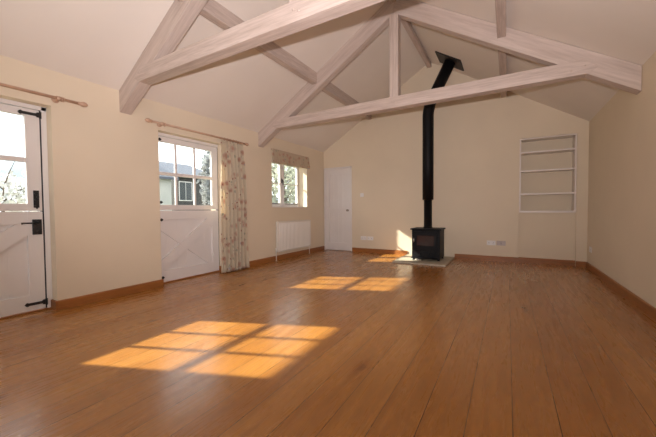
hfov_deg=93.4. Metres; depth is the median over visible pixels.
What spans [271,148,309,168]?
blind
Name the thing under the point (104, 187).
wall
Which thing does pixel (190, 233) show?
door
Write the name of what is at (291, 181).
tree
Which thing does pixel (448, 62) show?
flue pipe
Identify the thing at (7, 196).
bush
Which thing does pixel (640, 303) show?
baseboard
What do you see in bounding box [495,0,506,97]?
purlin
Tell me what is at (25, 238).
door
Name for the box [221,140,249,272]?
curtain
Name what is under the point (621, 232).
wall
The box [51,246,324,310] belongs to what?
baseboard
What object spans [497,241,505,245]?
outlet
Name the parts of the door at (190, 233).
frame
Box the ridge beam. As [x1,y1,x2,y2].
[389,0,431,67]
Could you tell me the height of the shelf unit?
1.322 m
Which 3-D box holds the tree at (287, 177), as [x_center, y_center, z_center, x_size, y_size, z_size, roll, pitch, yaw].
[-2.205,-1.498,15.293,3.144,4.618,3.180,-1,2,-26]
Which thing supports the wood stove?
on the hearth slab
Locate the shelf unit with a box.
[519,133,576,212]
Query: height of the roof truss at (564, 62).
1.813 m
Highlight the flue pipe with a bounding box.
[422,51,463,227]
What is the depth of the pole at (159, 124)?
4.32 m
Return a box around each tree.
[196,150,210,204]
[272,164,294,205]
[272,168,294,202]
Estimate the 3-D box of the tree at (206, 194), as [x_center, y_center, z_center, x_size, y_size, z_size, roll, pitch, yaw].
[-5.362,-1.581,15.324,2.159,4.832,2.144,1,2,30]
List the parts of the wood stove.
fire door, fire glass, plate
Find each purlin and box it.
[178,0,371,119]
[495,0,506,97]
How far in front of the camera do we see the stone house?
21.36 m
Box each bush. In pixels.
[0,161,39,211]
[0,178,25,211]
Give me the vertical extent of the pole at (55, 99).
0.062 m
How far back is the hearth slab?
5.65 m
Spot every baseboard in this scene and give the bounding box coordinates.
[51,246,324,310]
[352,247,585,266]
[519,257,574,265]
[586,262,655,320]
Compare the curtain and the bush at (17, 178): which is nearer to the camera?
the curtain
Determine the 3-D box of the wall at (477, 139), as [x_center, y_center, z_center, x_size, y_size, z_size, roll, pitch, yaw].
[2.173,-1.196,6.483,5.050,3.956,0.380,1,2,30]
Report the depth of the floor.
2.07 m
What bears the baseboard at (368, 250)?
attached to the wall at (477, 139)
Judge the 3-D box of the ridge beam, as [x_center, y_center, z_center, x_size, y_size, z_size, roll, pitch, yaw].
[-0.060,-2.971,2.618,0.080,0.085,8.436,1,2,30]
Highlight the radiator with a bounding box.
[275,220,310,260]
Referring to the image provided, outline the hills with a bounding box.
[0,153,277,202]
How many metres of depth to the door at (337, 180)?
7.44 m
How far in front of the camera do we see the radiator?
6.38 m
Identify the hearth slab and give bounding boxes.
[392,254,454,266]
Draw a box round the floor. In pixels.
[0,249,655,436]
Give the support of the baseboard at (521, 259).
attached to the wall at (477, 139)
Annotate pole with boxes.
[0,83,87,106]
[145,118,248,145]
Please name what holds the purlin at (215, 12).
attached to the ceiling
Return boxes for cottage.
[159,166,178,210]
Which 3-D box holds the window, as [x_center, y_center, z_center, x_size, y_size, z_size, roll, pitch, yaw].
[-0.904,-0.734,6.516,0.304,1.020,1.220,1,2,30]
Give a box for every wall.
[0,55,324,300]
[324,63,588,266]
[587,51,655,307]
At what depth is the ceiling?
3.75 m
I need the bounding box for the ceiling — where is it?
[0,0,655,151]
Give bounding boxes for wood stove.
[410,227,445,260]
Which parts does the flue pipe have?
ceiling plate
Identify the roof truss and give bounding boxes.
[119,0,384,114]
[258,0,641,146]
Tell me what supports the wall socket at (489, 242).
attached to the wall at (477, 139)
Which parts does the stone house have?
pane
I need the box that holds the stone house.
[159,161,210,210]
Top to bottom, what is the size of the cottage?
4.020 m
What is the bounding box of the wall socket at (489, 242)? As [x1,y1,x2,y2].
[487,240,495,244]
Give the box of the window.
[271,158,306,207]
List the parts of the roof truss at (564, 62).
king post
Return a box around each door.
[0,98,52,319]
[158,132,218,283]
[324,166,351,250]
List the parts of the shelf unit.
shelf, shelf, shelf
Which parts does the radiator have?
panel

